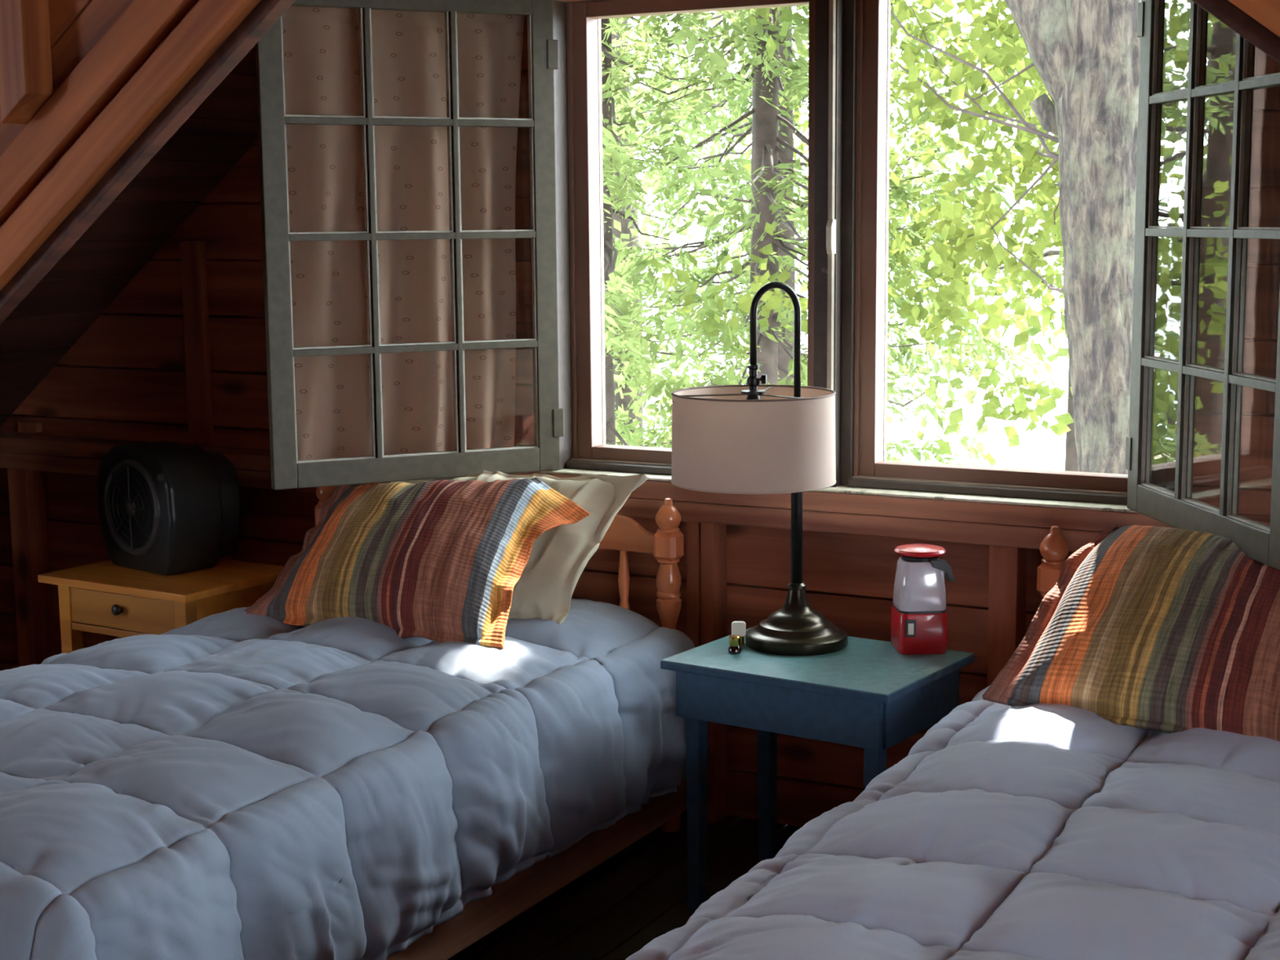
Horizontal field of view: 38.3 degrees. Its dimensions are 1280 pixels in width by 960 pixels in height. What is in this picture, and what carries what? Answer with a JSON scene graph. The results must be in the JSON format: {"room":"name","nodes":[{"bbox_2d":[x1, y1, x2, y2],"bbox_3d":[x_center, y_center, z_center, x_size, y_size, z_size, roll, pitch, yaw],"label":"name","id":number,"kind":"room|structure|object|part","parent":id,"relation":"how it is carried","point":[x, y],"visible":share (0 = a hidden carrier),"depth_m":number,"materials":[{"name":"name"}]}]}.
{"room":"attic bedroom","nodes":[
{"label":"attic bedroom","id":0,"kind":"room"},
{"bbox_2d":[0,45,258,426],"bbox_3d":[0.428,-0.775,4.563,9.200,3.800,1.750,4,9,28],"label":"ceiling","id":1,"kind":"structure","parent":0,"point":[94,271],"depth_m":5.82,"materials":[{"name":"brown wood"}]},
{"bbox_2d":[447,809,801,959],"bbox_3d":[-1.069,1.501,2.011,9.200,0.120,7.500,4,9,28],"label":"floor","id":2,"kind":"structure","parent":0,"point":[638,895],"depth_m":4.63,"materials":[{"name":"brown wood"}]},
{"bbox_2d":[37,558,284,653],"bbox_3d":[-1.426,0.599,5.637,0.620,0.650,0.473,5,10,32],"label":"nightstand","id":3,"kind":"object","parent":2,"relation":"on","point":[105,597],"visible":0.5,"depth_m":5.45,"materials":[{"name":"yellow wood"}]},
{"bbox_3d":[-1.716,0.619,5.598,0.048,0.626,0.044,5,10,32],"label":"leg","id":4,"kind":"part","parent":3,"relation":"part of","materials":[{"name":"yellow wood"}]},
{"bbox_3d":[-1.516,0.452,5.438,0.437,0.022,0.020,5,10,32],"label":"drawer rail","id":5,"kind":"part","parent":3,"relation":"part of","materials":[{"name":"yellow wood"}]},
{"bbox_3d":[-1.530,0.380,5.407,0.034,0.034,0.030,5,10,32],"label":"drawer knob","id":6,"kind":"part","parent":3,"relation":"part of","materials":[{"name":"black metal"}]},
{"bbox_3d":[-1.518,0.386,5.428,0.431,0.105,0.020,5,10,32],"label":"drawer","id":7,"kind":"part","parent":3,"relation":"part of","materials":[{"name":"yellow wood"}]},
{"bbox_2d":[97,440,240,575],"bbox_3d":[-1.447,0.076,5.674,0.399,0.375,0.300,7,11,41],"label":"fan","id":8,"kind":"object","parent":3,"relation":"on","point":[165,508],"visible":1,"depth_m":5.55,"materials":[{"name":"black plastic"}]},
{"bbox_2d":[102,459,160,555],"bbox_3d":[-1.534,0.083,5.574,0.294,0.294,0.024,7,11,41],"label":"grille","id":9,"kind":"object","parent":8,"relation":"attached to","point":[131,488],"depth_m":5.57,"materials":[{"name":"black"}]},
{"bbox_3d":[-1.305,0.651,5.344,0.048,0.626,0.044,5,10,32],"label":"leg","id":10,"kind":"part","parent":3,"relation":"part of","materials":[{"name":"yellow wood"}]},
{"bbox_3d":[-1.196,0.387,5.463,0.014,0.138,0.336,5,10,32],"label":"panel","id":11,"kind":"part","parent":3,"relation":"part of","materials":[{"name":"yellow wood"}]},
{"bbox_2d":[314,485,686,959],"bbox_3d":[-0.947,0.620,4.436,1.300,0.939,2.246,4,9,28],"label":"bed","id":12,"kind":"object","parent":2,"relation":"on","point":[508,899],"visible":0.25,"depth_m":4.74,"materials":[{"name":"brown wood"}]},
{"bbox_2d":[0,598,694,959],"bbox_3d":[-0.958,0.748,4.339,1.424,0.666,2.445,4,9,28],"label":"comforter","id":13,"kind":"object","parent":12,"relation":"on","point":[234,784],"visible":0.87,"depth_m":3.88,"materials":[{"name":"blue fabric"}]},
{"bbox_2d":[244,477,590,648],"bbox_3d":[-0.602,0.190,4.894,0.851,0.376,0.480,4,9,28],"label":"pillow sham","id":14,"kind":"object","parent":13,"relation":"on","point":[438,561],"visible":0.99,"depth_m":4.79,"materials":[{"name":"fabric"}]},
{"bbox_2d":[391,470,648,624],"bbox_3d":[-0.410,0.172,5.040,0.837,0.398,0.304,4,9,28],"label":"pillow","id":15,"kind":"object","parent":13,"relation":"on","point":[558,557],"visible":0.27,"depth_m":4.89,"materials":[{"name":"beige fabric"}]},
{"bbox_3d":[-0.388,0.989,4.182,0.032,0.120,2.240,4,9,28],"label":"rail","id":16,"kind":"part","parent":12,"relation":"part of","materials":[{"name":"brown wood"}]},
{"bbox_3d":[-0.434,0.110,5.330,1.104,0.117,0.028,4,9,28],"label":"rail","id":17,"kind":"part","parent":12,"relation":"part of","materials":[{"name":"brown wood"}]},
{"bbox_3d":[0.082,0.598,5.120,0.070,0.770,0.070,4,9,28],"label":"headboard post","id":18,"kind":"part","parent":12,"relation":"part of","materials":[{"name":"brown wood"}]},
{"bbox_2d":[660,626,974,912],"bbox_3d":[0.436,0.745,4.525,0.610,0.640,0.470,5,10,34],"label":"side table","id":19,"kind":"object","parent":2,"relation":"on","point":[872,696],"visible":0.61,"depth_m":4.38,"materials":[{"name":"blue paint"}]},
{"bbox_3d":[0.139,0.760,4.524,0.042,0.616,0.042,5,10,34],"label":"leg","id":20,"kind":"part","parent":19,"relation":"part of","materials":[{"name":"blue paint"}]},
{"bbox_2d":[728,635,741,653],"bbox_3d":[0.232,0.403,4.521,0.032,0.043,0.032,4,9,28],"label":"bottle","id":21,"kind":"object","parent":19,"relation":"on","point":[734,640],"visible":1,"depth_m":4.51,"materials":[{"name":"green glass"}]},
{"bbox_2d":[731,621,746,644],"bbox_3d":[0.247,0.382,4.614,0.036,0.057,0.020,0,8,4],"label":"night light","id":22,"kind":"object","parent":19,"relation":"on","point":[738,628],"visible":0.81,"depth_m":4.61,"materials":[{"name":"white plastic"}]},
{"bbox_2d":[671,281,848,655],"bbox_3d":[0.283,-0.030,4.509,0.402,0.903,0.429,4,9,28],"label":"table lamp","id":23,"kind":"object","parent":19,"relation":"on","point":[752,437],"visible":1,"depth_m":4.36,"materials":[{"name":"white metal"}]},
{"bbox_3d":[0.180,-0.205,4.452,0.193,0.004,0.004,-2,8,-11],"label":"spider arm","id":24,"kind":"part","parent":23,"relation":"part of","materials":[{"name":"brown metal"}]},
{"bbox_2d":[746,395,760,399],"bbox_3d":[0.275,-0.173,4.476,0.036,0.076,0.036,4,9,28],"label":"socket","id":25,"kind":"object","parent":23,"relation":"attached to","point":[749,397],"depth_m":4.46,"materials":[{"name":"black metal"}]},
{"bbox_3d":[0.276,-0.104,4.486,0.400,0.216,0.400,4,9,28],"label":"lamp shade","id":26,"kind":"part","parent":23,"relation":"part of","materials":[{"name":"fabric"}]},
{"bbox_3d":[0.339,-0.199,4.400,0.004,0.004,0.193,-8,11,-41],"label":"spider arm","id":27,"kind":"part","parent":23,"relation":"part of","materials":[{"name":"brown metal"}]},
{"bbox_3d":[0.331,0.719,4.801,0.042,0.616,0.042,5,10,34],"label":"leg","id":28,"kind":"part","parent":19,"relation":"part of","materials":[{"name":"blue paint"}]},
{"bbox_3d":[0.541,0.795,4.252,0.042,0.616,0.042,5,10,34],"label":"leg","id":29,"kind":"part","parent":19,"relation":"part of","materials":[{"name":"blue paint"}]},
{"bbox_2d":[890,543,955,654],"bbox_3d":[0.692,0.289,4.529,0.137,0.258,0.132,-1,8,-4],"label":"lantern","id":30,"kind":"object","parent":19,"relation":"on","point":[919,615],"visible":1,"depth_m":4.48,"materials":[{"name":"red plastic"}]},
{"bbox_2d":[905,619,915,637],"bbox_3d":[0.656,0.360,4.477,0.026,0.043,0.006,-1,8,-4],"label":"switch","id":31,"kind":"object","parent":30,"relation":"attached to","point":[910,624],"depth_m":4.47,"materials":[{"name":"beige plastic"}]},
{"bbox_3d":[0.686,0.252,4.527,0.118,0.119,0.118,-1,8,-4],"label":"globe","id":32,"kind":"part","parent":30,"relation":"part of","materials":[{"name":"grey"}]},
{"bbox_3d":[0.729,0.213,4.524,0.061,0.056,0.112,-1,8,-4],"label":"handle","id":33,"kind":"part","parent":30,"relation":"part of","materials":[{"name":"black plastic"}]},
{"bbox_2d":[1036,525,1069,597],"bbox_3d":[1.015,0.756,3.352,1.320,0.939,2.306,4,9,28],"label":"bed","id":34,"kind":"object","parent":2,"relation":"on","point":[1054,548],"visible":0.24,"depth_m":4.52,"materials":[{"name":"brown wood"}]},
{"bbox_2d":[625,685,1279,959],"bbox_3d":[0.985,0.831,3.300,1.482,0.594,2.437,4,9,28],"label":"comforter","id":35,"kind":"object","parent":34,"relation":"on","point":[1037,831],"visible":0.76,"depth_m":3.06,"materials":[{"name":"blue fabric"}]},
{"bbox_2d":[982,524,1279,741],"bbox_3d":[1.162,0.318,3.868,0.843,0.383,0.456,4,9,28],"label":"pillow sham","id":36,"kind":"object","parent":35,"relation":"on","point":[1157,628],"visible":0.93,"depth_m":3.83,"materials":[{"name":"fabric"}]},
{"bbox_2d":[0,12,1279,826],"bbox_3d":[0.597,-0.861,4.825,9.200,3.732,0.210,4,9,28],"label":"wall","id":37,"kind":"structure","parent":0,"point":[179,355],"depth_m":5.24,"materials":[{"name":"brown wood"}]},
{"bbox_2d":[254,0,564,489],"bbox_3d":[-0.612,-0.664,5.045,0.842,1.334,0.042,-4,9,-25],"label":"window","id":38,"kind":"structure","parent":37,"relation":"in","point":[287,472],"depth_m":5.04,"materials":[{"name":"grey paint"}]},
{"bbox_3d":[-0.623,-1.293,4.953,0.702,0.062,0.036,-4,9,-25],"label":"rail","id":39,"kind":"part","parent":38,"relation":"part of","materials":[{"name":"grey paint"}]},
{"bbox_3d":[-0.612,-0.037,5.132,0.702,0.068,0.036,-4,9,-25],"label":"rail","id":40,"kind":"part","parent":38,"relation":"part of","materials":[{"name":"grey paint"}]},
{"bbox_3d":[-0.643,-1.279,4.992,0.777,0.020,0.049,-4,9,-25],"label":"curtain rod","id":41,"kind":"object","parent":38,"relation":"attached to","visible":0},
{"bbox_2d":[281,5,524,460],"bbox_3d":[-0.653,-0.657,5.095,0.748,1.275,0.070,-4,9,-25],"label":"curtain","id":42,"kind":"object","parent":41,"relation":"hanging from","point":[322,46],"visible":0.78,"depth_m":5.09,"materials":[{"name":"fabric"}]},
{"bbox_3d":[0.572,0.110,4.932,7.070,0.056,0.098,4,9,28],"label":"rail","id":43,"kind":"part","parent":37,"relation":"part of","materials":[{"name":"brown wood"}]},
{"bbox_2d":[566,0,815,463],"bbox_3d":[0.164,-0.682,5.132,0.781,1.296,0.091,4,9,28],"label":"window","id":44,"kind":"structure","parent":37,"relation":"in","point":[583,19],"depth_m":5.25,"materials":[{"name":"glass"},{"name":"brown stained wood"}]},
{"bbox_3d":[0.173,-0.060,5.218,0.675,0.041,0.065,4,9,28],"label":"frame rail","id":45,"kind":"part","parent":44,"relation":"part of","materials":[{"name":"wood"}]},
{"bbox_3d":[0.162,-1.302,5.041,0.675,0.042,0.065,4,9,28],"label":"frame rail","id":46,"kind":"part","parent":44,"relation":"part of","materials":[{"name":"brown wood"}]},
{"bbox_2d":[540,0,1190,512],"bbox_3d":[0.549,-0.673,4.887,1.790,1.396,0.236,4,9,28],"label":"window frame","id":47,"kind":"structure","parent":37,"relation":"attached to","point":[836,20],"depth_m":4.81,"materials":[{"name":"brown wood"}]},
{"bbox_3d":[0.555,0.014,4.985,1.790,0.008,0.236,4,9,28],"label":"sill","id":48,"kind":"part","parent":47,"relation":"part of","materials":[{"name":"paint"}]},
{"bbox_2d":[853,0,1128,492],"bbox_3d":[0.935,-0.630,4.719,0.787,1.296,0.091,4,9,28],"label":"window","id":49,"kind":"structure","parent":37,"relation":"in","point":[873,16],"depth_m":4.86,"materials":[{"name":"brown wood"}]},
{"bbox_3d":[0.942,-0.009,4.806,0.678,0.041,0.065,4,9,28],"label":"frame rail","id":50,"kind":"part","parent":49,"relation":"part of","materials":[{"name":"wood"}]},
{"bbox_2d":[1124,0,1279,570],"bbox_3d":[1.251,-0.535,4.023,0.042,1.334,0.842,-1,8,-7],"label":"window","id":51,"kind":"structure","parent":37,"relation":"in","point":[1260,542],"depth_m":4.12,"materials":[{"name":"grey paint"}]},
{"bbox_3d":[1.258,0.092,4.106,0.036,0.068,0.702,-1,8,-7],"label":"rail","id":52,"kind":"part","parent":51,"relation":"part of","materials":[{"name":"grey paint"}]},
{"bbox_2d":[0,0,1279,324],"bbox_3d":[0.002,-0.293,3.829,11.780,4.541,0.175,4,9,28],"label":"ceiling","id":53,"kind":"structure","parent":0,"point":[91,91],"depth_m":4.44,"materials":[{"name":"brown wood"}]},
{"label":"outside","id":54,"kind":"structure","parent":0,"visible":0},
{"bbox_3d":[6.431,3.026,12.387,120.000,0.600,17.100,4,9,28],"label":"ground","id":55,"kind":"structure","parent":54,"visible":0},
{"bbox_2d":[600,8,807,446],"bbox_3d":[-0.218,-1.644,9.074,2.712,9.900,2.941,3,9,24],"label":"cedar tree","id":56,"kind":"object","parent":55,"relation":"on","point":[613,315],"visible":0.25,"depth_m":8.61,"materials":[{"name":"green plant"}]},
{"bbox_2d":[611,11,808,447],"bbox_3d":[-0.206,-2.793,16.429,4.757,10.702,4.586,4,9,28],"label":"tree","id":57,"kind":"object","parent":55,"relation":"on","point":[623,397],"visible":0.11,"depth_m":16.23,"materials":[{"name":"green plant"}]},
{"bbox_2d":[600,4,1028,461],"bbox_3d":[0.576,-1.695,9.379,2.938,9.900,2.733,5,10,34],"label":"cedar tree","id":58,"kind":"object","parent":55,"relation":"on","point":[766,204],"visible":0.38,"depth_m":9.36,"materials":[{"name":"green plant"}]},
{"bbox_2d":[612,0,1061,468],"bbox_3d":[0.654,-2.002,11.530,3.908,9.900,3.260,3,9,25],"label":"cedar tree","id":59,"kind":"object","parent":55,"relation":"on","point":[785,132],"visible":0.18,"depth_m":11.40,"materials":[{"name":"green plant"}]},
{"bbox_2d":[612,4,1068,457],"bbox_3d":[1.404,-2.450,13.922,5.006,10.702,4.999,4,9,28],"label":"tree","id":60,"kind":"object","parent":55,"relation":"on","point":[1061,352],"visible":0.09,"depth_m":13.15,"materials":[{"name":"green plant"}]},
{"bbox_2d":[675,0,1078,471],"bbox_3d":[2.774,-2.115,11.479,4.922,10.702,4.306,4,9,28],"label":"tree","id":61,"kind":"object","parent":55,"relation":"on","point":[1071,456],"visible":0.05,"depth_m":11.51,"materials":[{"name":"green plant"}]},
{"bbox_2d":[644,0,1141,474],"bbox_3d":[2.226,-2.496,7.753,6.981,11.926,5.530,4,9,28],"label":"tree","id":62,"kind":"object","parent":55,"relation":"on","point":[1082,63],"visible":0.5,"depth_m":7.83,"materials":[{"name":"green plant"}]},
{"bbox_2d":[1001,248,1054,348],"bbox_3d":[4.858,-2.132,11.470,5.110,10.702,4.798,4,9,28],"label":"tree","id":63,"kind":"object","parent":55,"relation":"on","point":[1006,275],"visible":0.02,"depth_m":11.95,"materials":[{"name":"green plant"}]},
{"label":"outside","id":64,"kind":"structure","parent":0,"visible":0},
{"bbox_2d":[639,226,1068,471],"bbox_3d":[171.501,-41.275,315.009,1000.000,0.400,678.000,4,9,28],"label":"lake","id":65,"kind":"structure","parent":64,"point":[1040,448],"depth_m":52.22,"materials":[{"name":"liquid"}]}
]}

